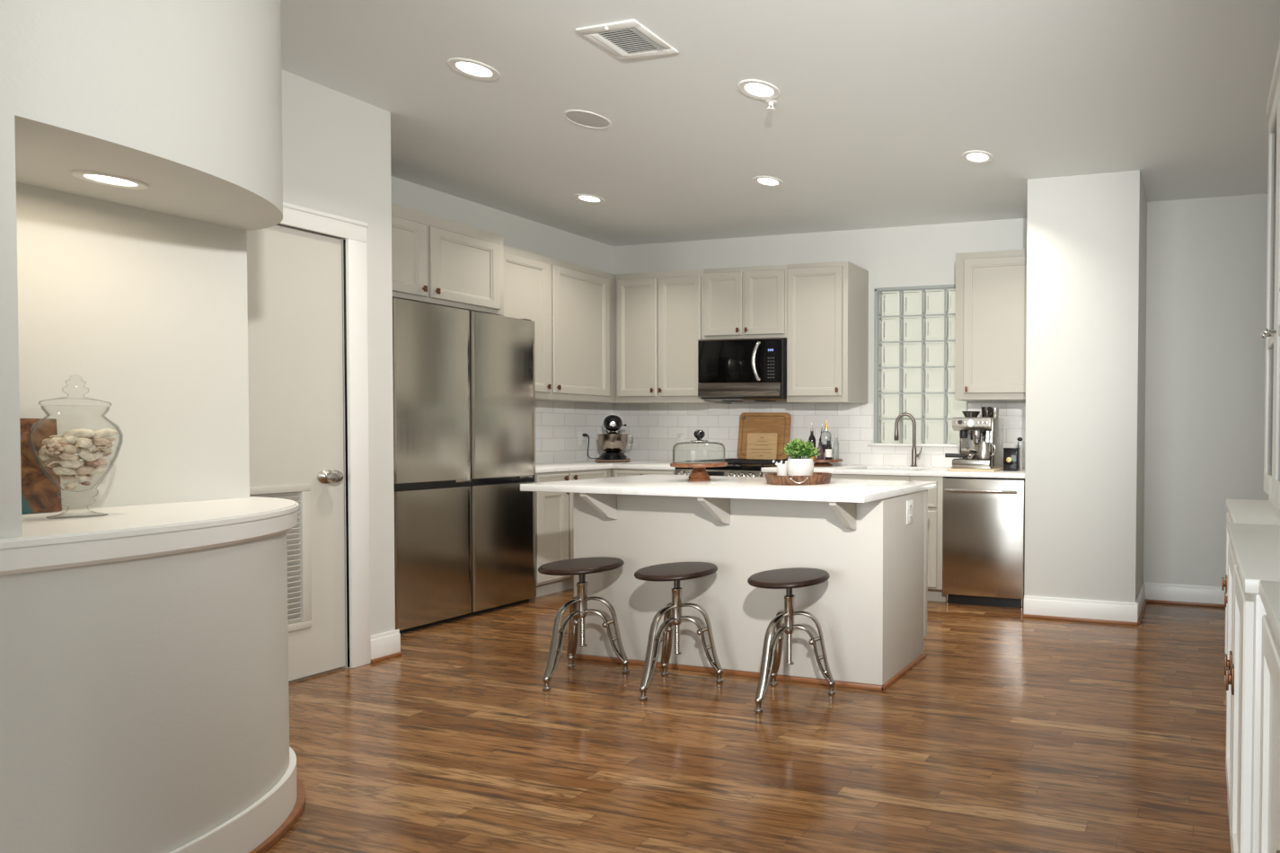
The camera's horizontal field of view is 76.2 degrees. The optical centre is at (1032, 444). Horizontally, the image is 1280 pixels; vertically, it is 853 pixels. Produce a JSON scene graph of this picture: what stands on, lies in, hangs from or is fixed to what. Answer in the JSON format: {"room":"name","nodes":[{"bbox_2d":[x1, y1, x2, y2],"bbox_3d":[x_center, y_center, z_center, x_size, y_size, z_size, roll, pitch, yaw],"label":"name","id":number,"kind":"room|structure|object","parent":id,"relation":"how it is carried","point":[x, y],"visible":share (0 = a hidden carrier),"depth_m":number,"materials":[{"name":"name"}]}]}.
{"room":"kitchen","nodes":[
{"label":"kitchen","id":0,"kind":"room"},
{"bbox_2d":[16,182,249,510],"bbox_3d":[-2.760,-0.252,1.968,0.100,0.908,0.709,1,1,14],"label":"wall","id":1,"kind":"structure","parent":0,"point":[149,309],"depth_m":2.06,"materials":[{"name":"grey paint"}]},
{"bbox_2d":[0,0,289,852],"bbox_3d":[-2.650,-0.250,1.011,0.767,2.798,2.517,1,1,14],"label":"wall","id":2,"kind":"structure","parent":0,"point":[145,706],"depth_m":1.66,"materials":[{"name":"grey paint"}]},
{"bbox_2d":[0,111,22,538],"bbox_3d":[-2.734,-0.229,0.667,0.767,0.908,1.808,1,1,14],"label":"wall","id":3,"kind":"structure","parent":2,"relation":"attached to","point":[10,430],"depth_m":1.44,"materials":[{"name":"grey paint"}]},
{"bbox_2d":[70,170,149,189],"bbox_3d":[-2.441,-0.698,1.819,0.124,0.006,0.124,1,1,14],"label":"recessed light","id":4,"kind":"object","parent":2,"relation":"in","point":[100,178],"visible":1,"depth_m":1.82,"materials":[{"name":"white paint"}]},
{"bbox_2d":[0,496,299,575],"bbox_3d":[-2.437,0.227,1.855,0.793,0.075,0.843,1,1,14],"label":"ledge","id":5,"kind":"object","parent":2,"relation":"on","point":[128,533],"visible":0.98,"depth_m":1.69,"materials":[{"name":"white paint"}]},
{"bbox_2d":[19,418,61,513],"bbox_3d":[-2.725,0.060,1.748,0.040,0.256,0.300,1,1,14],"label":"panel","id":6,"kind":"object","parent":5,"relation":"on","point":[39,494],"visible":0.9,"depth_m":1.85,"materials":[{"name":"brown wood"}]},
{"bbox_2d":[26,375,123,519],"bbox_3d":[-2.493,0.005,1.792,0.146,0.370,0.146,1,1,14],"label":"apothecary jar","id":7,"kind":"object","parent":5,"relation":"on","point":[79,375],"visible":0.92,"depth_m":1.78,"materials":[{"name":"clear glass"}]},
{"bbox_2d":[42,452,61,460],"bbox_3d":[-2.500,0.033,1.754,0.039,0.029,0.028,1,1,11],"label":"scallop shell","id":8,"kind":"object","parent":7,"relation":"in","point":[55,457],"visible":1,"depth_m":1.76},
{"bbox_2d":[42,439,69,455],"bbox_3d":[-2.484,0.009,1.753,0.055,0.041,0.045,1,1,14],"label":"shell","id":9,"kind":"object","parent":7,"relation":"in","point":[53,446],"visible":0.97,"depth_m":1.74,"materials":[{"name":"beige"}]},
{"bbox_2d":[52,466,75,475],"bbox_3d":[-2.485,0.069,1.762,0.027,0.025,0.038,1,1,23],"label":"shell","id":10,"kind":"object","parent":7,"relation":"in","point":[59,471],"visible":1,"depth_m":1.76,"materials":[{"name":"beige"}]},
{"bbox_2d":[57,452,79,460],"bbox_3d":[-2.469,0.033,1.759,0.031,0.024,0.028,1,1,15],"label":"shell","id":11,"kind":"object","parent":7,"relation":"in","point":[64,456],"visible":1,"depth_m":1.75,"materials":[{"name":"beige"}]},
{"bbox_2d":[58,435,79,444],"bbox_3d":[-2.479,-0.006,1.763,0.046,0.031,0.025,0,1,-37],"label":"shell","id":12,"kind":"object","parent":7,"relation":"in","point":[71,440],"visible":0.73,"depth_m":1.76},
{"bbox_2d":[62,481,79,486],"bbox_3d":[-2.491,0.105,1.780,0.018,0.016,0.024,1,1,29],"label":"shell","id":13,"kind":"object","parent":7,"relation":"in","point":[69,483],"visible":1,"depth_m":1.78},
{"bbox_2d":[63,444,79,454],"bbox_3d":[-2.464,0.014,1.759,0.034,0.025,0.025,1,1,41],"label":"shell","id":14,"kind":"object","parent":7,"relation":"in","point":[71,449],"visible":1,"depth_m":1.75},
{"bbox_2d":[60,459,85,468],"bbox_3d":[-2.468,0.051,1.766,0.026,0.024,0.038,1,1,26],"label":"shell","id":15,"kind":"object","parent":7,"relation":"in","point":[77,463],"visible":1,"depth_m":1.76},
{"bbox_2d":[49,428,97,438],"bbox_3d":[-2.485,-0.023,1.776,0.087,0.033,0.030,0,1,-22],"label":"shell","id":16,"kind":"object","parent":7,"relation":"in","point":[83,433],"visible":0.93,"depth_m":1.77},
{"bbox_2d":[75,437,92,448],"bbox_3d":[-2.450,-0.003,1.775,0.036,0.028,0.026,1,1,27],"label":"shell","id":17,"kind":"object","parent":7,"relation":"in","point":[83,443],"visible":1,"depth_m":1.77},
{"bbox_2d":[75,465,94,475],"bbox_3d":[-2.463,0.068,1.785,0.025,0.026,0.033,0,1,-23],"label":"shell","id":18,"kind":"object","parent":7,"relation":"in","point":[84,470],"visible":1,"depth_m":1.78,"materials":[{"name":"beige"}]},
{"bbox_2d":[78,451,97,461],"bbox_3d":[-2.453,0.032,1.784,0.026,0.027,0.036,0,1,-23],"label":"shell","id":19,"kind":"object","parent":7,"relation":"in","point":[87,456],"visible":1,"depth_m":1.78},
{"bbox_2d":[76,443,98,453],"bbox_3d":[-2.463,0.013,1.789,0.025,0.027,0.048,0,1,-4],"label":"shell","id":20,"kind":"object","parent":7,"relation":"in","point":[92,447],"visible":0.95,"depth_m":1.79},
{"bbox_2d":[84,460,100,467],"bbox_3d":[-2.458,0.051,1.794,0.028,0.017,0.020,0,1,-27],"label":"shell","id":21,"kind":"object","parent":7,"relation":"in","point":[93,463],"visible":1,"depth_m":1.79,"materials":[{"name":"beige"}]},
{"bbox_2d":[88,465,108,475],"bbox_3d":[-2.472,0.068,1.815,0.036,0.026,0.027,0,1,-34],"label":"shell","id":22,"kind":"object","parent":7,"relation":"in","point":[101,469],"visible":0.88,"depth_m":1.81,"materials":[{"name":"beige"}]},
{"bbox_2d":[92,438,112,446],"bbox_3d":[-2.452,-0.004,1.810,0.025,0.024,0.035,0,1,-6],"label":"shell","id":23,"kind":"object","parent":7,"relation":"in","point":[99,442],"visible":1,"depth_m":1.80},
{"bbox_2d":[88,428,117,441],"bbox_3d":[-2.474,-0.021,1.810,0.028,0.041,0.082,1,1,23],"label":"shell","id":24,"kind":"object","parent":7,"relation":"in","point":[104,433],"visible":0.67,"depth_m":1.82,"materials":[{"name":"beige"}]},
{"bbox_2d":[168,747,296,852],"bbox_3d":[-2.369,1.084,1.056,0.582,0.135,2.649,0,1,-3],"label":"baseboard","id":25,"kind":"structure","parent":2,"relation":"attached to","point":[249,829],"depth_m":1.90,"materials":[{"name":"white paint"}]},
{"bbox_2d":[275,69,395,668],"bbox_3d":[-3.478,-0.292,3.066,0.124,2.798,1.009,1,1,14],"label":"wall","id":26,"kind":"structure","parent":0,"point":[367,127],"depth_m":3.43,"materials":[{"name":"grey paint"}]},
{"bbox_2d":[370,629,402,663],"bbox_3d":[-3.306,1.033,3.512,0.030,0.135,0.132,1,1,14],"label":"baseboard","id":27,"kind":"structure","parent":26,"relation":"attached to","point":[385,646],"depth_m":3.51,"materials":[{"name":"white paint"}]},
{"bbox_2d":[390,176,612,273],"bbox_3d":[-4.082,-0.329,4.904,0.140,2.798,2.476,1,1,14],"label":"wall","id":28,"kind":"structure","parent":0,"point":[519,233],"depth_m":5.16,"materials":[{"name":"grey paint"}]},
{"bbox_2d":[391,203,503,315],"bbox_3d":[-3.905,-1.144,4.266,0.486,0.542,0.945,1,1,14],"label":"upper cabinet","id":29,"kind":"object","parent":28,"relation":"attached to","point":[436,260],"visible":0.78,"depth_m":4.31,"materials":[{"name":"grey paint"}]},
{"bbox_2d":[500,245,636,404],"bbox_3d":[-3.686,-0.869,5.391,0.386,1.058,1.325,1,1,14],"label":"upper cabinet","id":30,"kind":"object","parent":28,"relation":"attached to","point":[571,306],"visible":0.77,"depth_m":5.24,"materials":[{"name":"grey paint"}]},
{"bbox_2d":[535,400,612,463],"bbox_3d":[-3.890,-0.095,5.389,0.008,0.492,1.432,1,1,14],"label":"tiled wall","id":31,"kind":"structure","parent":28,"relation":"attached to","point":[559,425],"depth_m":5.64,"materials":[{"name":"white tile"}]},
{"bbox_2d":[579,431,586,445],"bbox_3d":[-3.786,-0.048,5.786,0.009,0.116,0.072,1,1,14],"label":"wall outlet","id":32,"kind":"object","parent":31,"relation":"attached to","point":[582,439],"visible":1,"depth_m":5.78,"materials":[{"name":"white plastic"}]},
{"bbox_2d":[264,588,1231,852],"bbox_3d":[-2.113,1.206,0.894,6.100,0.100,9.900,1,1,14],"label":"floor","id":33,"kind":"structure","parent":0,"point":[1013,733],"depth_m":2.57,"materials":[{"name":"brown wood"}]},
{"bbox_2d":[249,777,305,852],"bbox_3d":[-2.354,1.141,1.065,0.595,0.020,2.673,0,1,-3],"label":"molding","id":34,"kind":"structure","parent":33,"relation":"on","point":[286,826],"depth_m":2.02,"materials":[{"name":"brown wood"}]},
{"bbox_2d":[392,296,536,634],"bbox_3d":[-3.806,0.119,4.350,0.659,1.925,0.861,1,1,14],"label":"refrigerator","id":35,"kind":"object","parent":33,"relation":"on","point":[463,381],"visible":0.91,"depth_m":4.21,"materials":[{"name":"grey metal"}]},
{"bbox_2d":[529,468,611,599],"bbox_3d":[-3.621,0.632,5.099,0.646,0.877,0.644,1,1,14],"label":"base cabinet","id":36,"kind":"object","parent":33,"relation":"on","point":[554,517],"visible":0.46,"depth_m":4.88,"materials":[{"name":"grey paint"}]},
{"bbox_2d":[535,459,678,473],"bbox_3d":[-3.288,0.173,5.329,1.213,0.034,1.272,1,1,14],"label":"countertop","id":37,"kind":"structure","parent":36,"relation":"on","point":[565,466],"depth_m":5.25,"materials":[{"name":"white stone"}]},
{"bbox_2d":[594,458,630,462],"bbox_3d":[-3.514,0.137,5.752,0.250,0.020,0.360,0,1,-31],"label":"board","id":38,"kind":"object","parent":37,"relation":"on","point":[627,460],"visible":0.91,"depth_m":5.61,"materials":[{"name":"brown wood"}]},
{"bbox_2d":[582,414,633,459],"bbox_3d":[-3.545,-0.060,5.754,0.415,0.374,0.280,1,1,40],"label":"stand mixer","id":39,"kind":"object","parent":38,"relation":"on","point":[613,443],"visible":1,"depth_m":5.62,"materials":[{"name":"black"}]},
{"bbox_2d":[597,433,633,452],"bbox_3d":[-3.479,-0.007,5.694,0.221,0.148,0.221,1,1,14],"label":"bowl","id":40,"kind":"object","parent":39,"relation":"on","point":[608,443],"depth_m":5.62,"materials":[{"name":"silver metal"}]},
{"bbox_2d":[538,556,629,691],"bbox_3d":[-2.150,0.840,3.268,0.350,0.547,0.369,1,1,10],"label":"bar stool","id":41,"kind":"object","parent":33,"relation":"on","point":[578,611],"visible":1,"depth_m":3.26,"materials":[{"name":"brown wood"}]},
{"bbox_2d":[611,468,675,476],"bbox_3d":[-2.918,0.629,5.559,0.595,0.877,0.671,1,1,14],"label":"base cabinet","id":42,"kind":"object","parent":33,"relation":"on","point":[615,472],"visible":0.18,"depth_m":5.27,"materials":[{"name":"grey paint"}]},
{"bbox_2d":[634,562,723,701],"bbox_3d":[-1.643,0.846,3.162,0.350,0.547,0.369,1,1,14],"label":"bar stool","id":43,"kind":"object","parent":33,"relation":"on","point":[675,572],"visible":1,"depth_m":3.16,"materials":[{"name":"silver metal"}]},
{"bbox_2d":[674,458,787,476],"bbox_3d":[-2.277,0.603,5.366,0.738,0.946,0.722,1,1,14],"label":"range","id":44,"kind":"object","parent":33,"relation":"on","point":[736,467],"visible":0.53,"depth_m":5.10,"materials":[{"name":"silver metal"}]},
{"bbox_2d":[675,463,776,471],"bbox_3d":[-2.264,0.174,5.400,0.738,0.033,0.635,1,1,14],"label":"cooktop","id":45,"kind":"object","parent":44,"relation":"in","point":[731,467],"depth_m":5.09,"materials":[{"name":"black glass"}]},
{"bbox_2d":[746,432,777,459],"bbox_3d":[-2.211,0.019,5.611,0.275,0.215,0.033,1,1,14],"label":"board","id":46,"kind":"object","parent":44,"relation":"on","point":[760,445],"visible":1,"depth_m":5.60,"materials":[{"name":"brown wood"}]},
{"bbox_2d":[737,412,791,459],"bbox_3d":[-2.214,-0.067,5.657,0.475,0.384,0.059,1,1,14],"label":"cutting board","id":47,"kind":"object","parent":44,"relation":"on","point":[779,423],"visible":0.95,"depth_m":5.66,"materials":[{"name":"brown wood"}]},
{"bbox_2d":[573,489,927,690],"bbox_3d":[-1.484,0.675,3.541,1.771,0.878,0.766,1,1,14],"label":"base cabinet","id":48,"kind":"object","parent":33,"relation":"on","point":[871,610],"visible":0.69,"depth_m":3.32,"materials":[{"name":"grey paint"}]},
{"bbox_2d":[520,474,935,503],"bbox_3d":[-1.521,0.218,3.557,1.851,0.034,0.832,1,1,14],"label":"countertop","id":49,"kind":"structure","parent":48,"relation":"on","point":[722,487],"depth_m":3.29,"materials":[{"name":"white stone"}]},
{"bbox_2d":[670,462,727,481],"bbox_3d":[-1.800,0.149,3.709,0.282,0.095,0.282,1,1,14],"label":"cake stand","id":50,"kind":"object","parent":49,"relation":"on","point":[699,473],"visible":0.93,"depth_m":3.66,"materials":[{"name":"brown wood"}]},
{"bbox_2d":[672,430,724,463],"bbox_3d":[-1.799,0.012,3.707,0.256,0.178,0.256,1,1,14],"label":"cake dome","id":51,"kind":"object","parent":50,"relation":"on","point":[699,435],"visible":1,"depth_m":3.69,"materials":[{"name":"clear glass"}]},
{"bbox_2d":[764,472,832,485],"bbox_3d":[-1.213,0.180,3.566,0.338,0.048,0.330,1,1,14],"label":"tray","id":52,"kind":"object","parent":49,"relation":"on","point":[817,478],"visible":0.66,"depth_m":3.44,"materials":[{"name":"brown wood"}]},
{"bbox_2d":[770,459,787,476],"bbox_3d":[-1.307,0.121,3.568,0.085,0.090,0.065,1,1,14],"label":"candle jar","id":53,"kind":"object","parent":52,"relation":"on","point":[781,466],"visible":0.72,"depth_m":3.54,"materials":[{"name":"white ceramic"}]},
{"bbox_2d":[781,438,820,476],"bbox_3d":[-1.196,0.069,3.545,0.177,0.198,0.196,1,1,9],"label":"potted plant","id":54,"kind":"object","parent":52,"relation":"on","point":[796,466],"visible":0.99,"depth_m":3.51,"materials":[{"name":"green plant"}]},
{"bbox_2d":[906,499,912,524],"bbox_3d":[-0.610,0.338,3.417,0.009,0.118,0.070,1,1,14],"label":"wall outlet","id":55,"kind":"object","parent":48,"relation":"attached to","point":[909,503],"visible":1,"depth_m":3.40,"materials":[{"name":"white plastic"}]},
{"bbox_2d":[747,567,835,714],"bbox_3d":[-1.082,0.853,3.037,0.350,0.547,0.369,1,1,17],"label":"bar stool","id":56,"kind":"object","parent":33,"relation":"on","point":[788,579],"visible":1,"depth_m":3.03,"materials":[{"name":"silver metal"}]},
{"bbox_2d":[830,474,909,481],"bbox_3d":[-1.111,0.651,5.119,0.665,0.877,0.671,1,1,14],"label":"base cabinet","id":57,"kind":"object","parent":33,"relation":"on","point":[834,476],"visible":0.02,"depth_m":4.82,"materials":[{"name":"grey paint"}]},
{"bbox_2d":[909,476,949,601],"bbox_3d":[-0.668,0.656,5.011,0.243,0.877,0.671,1,1,14],"label":"base cabinet","id":58,"kind":"object","parent":33,"relation":"on","point":[935,496],"visible":0.26,"depth_m":4.70,"materials":[{"name":"grey paint"}]},
{"bbox_2d":[942,476,1024,609],"bbox_3d":[-0.275,0.665,4.881,0.572,0.870,0.656,1,1,14],"label":"dishwasher","id":59,"kind":"object","parent":33,"relation":"on","point":[984,518],"visible":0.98,"depth_m":4.62,"materials":[{"name":"silver metal"}]},
{"bbox_2d":[1221,499,1279,688],"bbox_3d":[0.982,0.700,2.561,0.522,0.900,0.840,1,1,14],"label":"base cabinet","id":60,"kind":"object","parent":33,"relation":"on","point":[1240,511],"visible":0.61,"depth_m":2.63,"materials":[{"name":"white paint"}]},
{"bbox_2d":[1260,41,1279,511],"bbox_3d":[1.050,-0.599,2.517,0.398,1.700,0.835,1,1,14],"label":"tall cabinet","id":61,"kind":"object","parent":60,"relation":"on","point":[1271,333],"visible":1,"depth_m":2.80,"materials":[{"name":"white paint"}]},
{"bbox_2d":[1224,523,1279,852],"bbox_3d":[0.767,0.713,1.731,0.546,0.900,0.865,1,1,14],"label":"base cabinet","id":62,"kind":"object","parent":33,"relation":"on","point":[1253,550],"visible":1,"depth_m":1.49,"materials":[{"name":"white paint"}]},
{"bbox_2d":[1258,580,1279,852],"bbox_3d":[0.568,0.727,0.859,0.520,0.900,0.915,1,1,14],"label":"base cabinet","id":63,"kind":"object","parent":33,"relation":"on","point":[1269,591],"visible":1,"depth_m":1.21,"materials":[{"name":"white paint"}]},
{"bbox_3d":[-1.674,0.644,5.256,0.485,0.877,0.671,1,1,14],"label":"base cabinet","id":64,"kind":"object","parent":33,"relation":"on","visible":0},
{"bbox_2d":[761,464,1024,478],"bbox_3d":[-0.924,0.196,5.078,2.013,0.034,0.642,1,1,14],"label":"countertop","id":65,"kind":"structure","parent":64,"relation":"on","point":[835,469],"depth_m":4.81,"materials":[{"name":"white stone"}]},
{"bbox_2d":[812,458,842,466],"bbox_3d":[-1.624,0.143,5.298,0.312,0.054,0.312,1,1,14],"label":"turntable","id":66,"kind":"object","parent":65,"relation":"on","point":[818,463],"visible":0.7,"depth_m":5.23,"materials":[{"name":"brown wood"}]},
{"bbox_2d":[808,427,815,450],"bbox_3d":[-1.701,-0.020,5.293,0.056,0.285,0.056,1,1,14],"label":"oil bottle","id":67,"kind":"object","parent":66,"relation":"on","point":[812,439],"visible":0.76,"depth_m":5.28,"materials":[{"name":"black glass"}]},
{"bbox_2d":[817,441,823,459],"bbox_3d":[-1.612,0.056,5.216,0.048,0.138,0.048,1,1,14],"label":"syrup bottle","id":68,"kind":"object","parent":66,"relation":"on","point":[821,449],"visible":0.71,"depth_m":5.20,"materials":[{"name":"glass"}]},
{"bbox_2d":[820,421,831,459],"bbox_3d":[-1.592,-0.029,5.298,0.078,0.305,0.078,1,1,14],"label":"oil bottle","id":69,"kind":"object","parent":66,"relation":"on","point":[825,436],"visible":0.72,"depth_m":5.27,"materials":[{"name":"grey"}]},
{"bbox_2d":[825,441,831,459],"bbox_3d":[-1.553,0.050,5.228,0.052,0.150,0.052,1,1,14],"label":"syrup bottle","id":70,"kind":"object","parent":66,"relation":"on","point":[828,449],"visible":0.91,"depth_m":5.21,"materials":[{"name":"black"}]},
{"bbox_2d":[833,435,838,459],"bbox_3d":[-1.518,0.029,5.306,0.042,0.190,0.042,1,1,14],"label":"glass bottle","id":71,"kind":"object","parent":66,"relation":"on","point":[835,443],"visible":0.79,"depth_m":5.29,"materials":[{"name":"grey"}]},
{"bbox_2d":[893,412,922,467],"bbox_3d":[-0.960,-0.034,5.319,0.219,0.418,0.062,0,1,-2],"label":"faucet","id":72,"kind":"object","parent":65,"relation":"on","point":[914,455],"visible":1,"depth_m":5.31,"materials":[{"name":"grey metal"}]},
{"bbox_2d":[947,467,1003,472],"bbox_3d":[-0.383,0.178,4.903,0.340,0.016,0.380,1,1,14],"label":"board","id":73,"kind":"object","parent":65,"relation":"on","point":[1001,468],"visible":0.52,"depth_m":4.73,"materials":[{"name":"beige wood"}]},
{"bbox_2d":[944,411,1003,469],"bbox_3d":[-0.414,-0.033,4.885,0.323,0.405,0.364,1,1,14],"label":"espresso machine","id":74,"kind":"object","parent":73,"relation":"on","point":[973,429],"visible":1,"depth_m":4.79,"materials":[{"name":"silver metal"}]},
{"bbox_2d":[951,459,1003,469],"bbox_3d":[-0.392,0.139,4.905,0.285,0.062,0.320,1,1,14],"label":"drip tray","id":75,"kind":"object","parent":74,"relation":"on","point":[989,464],"depth_m":4.76,"materials":[{"name":"silver metal"}]},
{"bbox_2d":[977,441,996,459],"bbox_3d":[-0.332,0.046,4.785,0.102,0.120,0.121,0,1,-41],"label":"milk pitcher","id":76,"kind":"object","parent":74,"relation":"on","point":[983,450],"visible":0.97,"depth_m":4.75,"materials":[{"name":"silver metal"}]},
{"bbox_2d":[980,406,992,417],"bbox_3d":[-0.329,-0.227,4.956,0.084,0.079,0.084,1,1,14],"label":"tumbler","id":77,"kind":"object","parent":74,"relation":"on","point":[986,411],"visible":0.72,"depth_m":4.92,"materials":[{"name":"grey metal"}]},
{"bbox_2d":[1003,448,1020,471],"bbox_3d":[-0.147,0.108,4.833,0.102,0.162,0.105,1,1,14],"label":"canister","id":78,"kind":"object","parent":65,"relation":"on","point":[1011,456],"visible":1,"depth_m":4.79,"materials":[{"name":"black metal"}]},
{"bbox_2d":[281,0,1279,246],"bbox_3d":[-2.090,-1.692,0.843,6.100,0.100,9.900,1,1,14],"label":"ceiling","id":79,"kind":"structure","parent":0,"point":[878,107],"depth_m":3.36,"materials":[{"name":"white paint"}]},
{"bbox_2d":[447,57,500,80],"bbox_3d":[-2.507,-1.681,3.084,0.186,0.006,0.186,1,1,14],"label":"recessed light","id":80,"kind":"object","parent":79,"relation":"in","point":[469,67],"visible":1,"depth_m":3.08,"materials":[{"name":"white paint"}]},
{"bbox_2d":[563,109,611,129],"bbox_3d":[-2.316,-1.689,3.577,0.213,0.005,0.213,1,1,14],"label":"ceiling speaker","id":81,"kind":"object","parent":79,"relation":"attached to","point":[581,118],"visible":1,"depth_m":3.57,"materials":[{"name":"white paint"}]},
{"bbox_2d":[573,194,604,203],"bbox_3d":[-3.104,-1.716,4.809,0.186,0.006,0.186,1,1,14],"label":"recessed light","id":82,"kind":"object","parent":79,"relation":"in","point":[585,198],"visible":1,"depth_m":4.81,"materials":[{"name":"white paint"}]},
{"bbox_2d":[575,18,678,61],"bbox_3d":[-1.675,-1.665,2.846,0.284,0.018,0.236,1,1,14],"label":"ceiling vent","id":83,"kind":"object","parent":79,"relation":"in","point":[629,39],"visible":1,"depth_m":2.84,"materials":[{"name":"white metal"}]},
{"bbox_2d":[737,79,780,99],"bbox_3d":[-1.294,-1.675,3.249,0.186,0.006,0.186,1,1,14],"label":"recessed light","id":84,"kind":"object","parent":79,"relation":"in","point":[757,89],"visible":1,"depth_m":3.25,"materials":[{"name":"white paint"}]},
{"bbox_2d":[752,176,783,186],"bbox_3d":[-1.712,-1.699,4.449,0.186,0.006,0.186,1,1,14],"label":"recessed light","id":85,"kind":"object","parent":79,"relation":"in","point":[763,180],"visible":1,"depth_m":4.44,"materials":[{"name":"white paint"}]},
{"bbox_2d":[765,98,776,112],"bbox_3d":[-1.283,-1.658,3.366,0.056,0.043,0.056,1,1,14],"label":"sprinkler head","id":86,"kind":"object","parent":79,"relation":"attached to","point":[771,102],"visible":1,"depth_m":3.36},
{"bbox_2d":[961,150,993,163],"bbox_3d":[-0.324,-1.681,4.028,0.186,0.006,0.186,1,1,14],"label":"recessed light","id":87,"kind":"object","parent":79,"relation":"in","point":[975,156],"visible":1,"depth_m":4.02,"materials":[{"name":"white paint"}]},
{"bbox_2d":[612,218,1027,465],"bbox_3d":[-1.842,-0.326,5.709,4.112,2.798,0.150,1,1,14],"label":"wall","id":88,"kind":"structure","parent":0,"point":[858,247],"depth_m":5.49,"materials":[{"name":"grey paint"}]},
{"bbox_2d":[615,269,731,404],"bbox_3d":[-3.000,-0.869,5.712,0.847,1.058,0.376,1,1,14],"label":"upper cabinet","id":89,"kind":"object","parent":88,"relation":"attached to","point":[659,315],"visible":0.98,"depth_m":5.56,"materials":[{"name":"grey paint"}]},
{"bbox_2d":[703,264,786,339],"bbox_3d":[-2.224,-1.108,5.519,0.748,0.562,0.376,1,1,14],"label":"upper cabinet","id":90,"kind":"object","parent":88,"relation":"attached to","point":[741,302],"visible":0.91,"depth_m":5.36,"materials":[{"name":"grey paint"}]},
{"bbox_2d":[697,337,786,402],"bbox_3d":[-2.237,-0.579,5.493,0.735,0.481,0.450,1,1,14],"label":"microwave","id":91,"kind":"object","parent":90,"relation":"attached to","point":[729,370],"visible":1,"depth_m":5.32,"materials":[{"name":"black"}]},
{"bbox_2d":[612,403,1025,467],"bbox_3d":[-1.791,-0.083,5.619,3.964,0.492,0.008,1,1,14],"label":"tiled wall","id":92,"kind":"structure","parent":88,"relation":"attached to","point":[654,428],"depth_m":5.69,"materials":[{"name":"white tile"}]},
{"bbox_2d":[677,432,684,446],"bbox_3d":[-3.032,-0.035,5.914,0.072,0.116,0.009,1,1,14],"label":"wall outlet","id":93,"kind":"object","parent":92,"relation":"attached to","point":[680,436],"visible":0.99,"depth_m":5.91,"materials":[{"name":"white plastic"}]},
{"bbox_2d":[1014,441,1023,457],"bbox_3d":[-0.108,0.040,5.202,0.072,0.116,0.009,1,1,14],"label":"wall outlet","id":94,"kind":"object","parent":92,"relation":"attached to","point":[1020,444],"visible":0.59,"depth_m":5.20,"materials":[{"name":"white plastic"}]},
{"bbox_2d":[786,261,868,404],"bbox_3d":[-1.611,-0.853,5.374,0.518,1.058,0.376,1,1,14],"label":"upper cabinet","id":95,"kind":"object","parent":88,"relation":"attached to","point":[827,303],"visible":1,"depth_m":5.24,"materials":[{"name":"grey paint"}]},
{"bbox_2d":[954,249,1026,401],"bbox_3d":[-0.215,-0.848,5.034,0.643,1.058,0.376,1,1,14],"label":"upper cabinet","id":96,"kind":"object","parent":88,"relation":"attached to","point":[991,331],"visible":0.73,"depth_m":4.90,"materials":[{"name":"grey paint"}]},
{"bbox_2d":[1024,169,1147,602],"bbox_3d":[0.410,-0.292,4.764,0.711,2.798,0.922,1,1,14],"label":"wall column","id":97,"kind":"structure","parent":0,"point":[1087,233],"depth_m":4.32,"materials":[{"name":"grey paint"}]},
{"bbox_2d":[1023,595,1138,626],"bbox_3d":[0.294,1.047,4.323,0.726,0.135,0.030,1,1,14],"label":"baseboard","id":98,"kind":"structure","parent":97,"relation":"attached to","point":[1038,607],"depth_m":4.32,"materials":[{"name":"white paint"}]},
{"bbox_2d":[1135,582,1147,624],"bbox_3d":[0.722,1.046,4.545,0.030,0.135,0.604,1,1,14],"label":"baseboard","id":99,"kind":"structure","parent":97,"relation":"attached to","point":[1142,602],"depth_m":4.51,"materials":[{"name":"white paint"}]},
{"bbox_2d":[1143,194,1268,586],"bbox_3d":[1.369,-0.284,4.754,1.157,2.798,0.150,1,1,14],"label":"wall","id":100,"kind":"structure","parent":0,"point":[1206,265],"depth_m":4.73,"materials":[{"name":"grey paint"}]},
{"bbox_2d":[1143,582,1225,607],"bbox_3d":[1.259,1.047,4.709,0.997,0.135,0.030,1,1,14],"label":"baseboard","id":101,"kind":"structure","parent":100,"relation":"attached to","point":[1159,593],"depth_m":4.76,"materials":[{"name":"white paint"}]},
{"bbox_3d":[-0.864,0.546,5.485,0.778,1.078,0.150,1,1,14],"label":"wall","id":102,"kind":"structure","parent":0,"visible":0},
{"bbox_2d":[867,284,969,447],"bbox_3d":[-0.878,-0.610,5.426,0.863,1.258,0.135,1,1,14],"label":"window","id":103,"kind":"structure","parent":102,"relation":"in","point":[914,327],"depth_m":5.41,"materials":[{"name":"grey"}]},
{"bbox_3d":[-4.326,-0.237,-0.414,0.124,2.798,6.155,1,1,14],"label":"wall","id":104,"kind":"structure","parent":0,"visible":0},
{"bbox_2d":[279,202,370,668],"bbox_3d":[-3.441,0.010,2.961,0.046,2.198,0.969,1,1,14],"label":"door frame","id":105,"kind":"structure","parent":104,"relation":"in","point":[354,232],"depth_m":3.37,"materials":[{"name":"white paint"}]},
{"bbox_2d":[247,225,345,681],"bbox_3d":[-3.444,0.055,2.962,0.116,2.084,0.805,1,1,14],"label":"door","id":106,"kind":"structure","parent":105,"relation":"attached to","point":[295,288],"depth_m":3.21,"materials":[{"name":"grey paint"}]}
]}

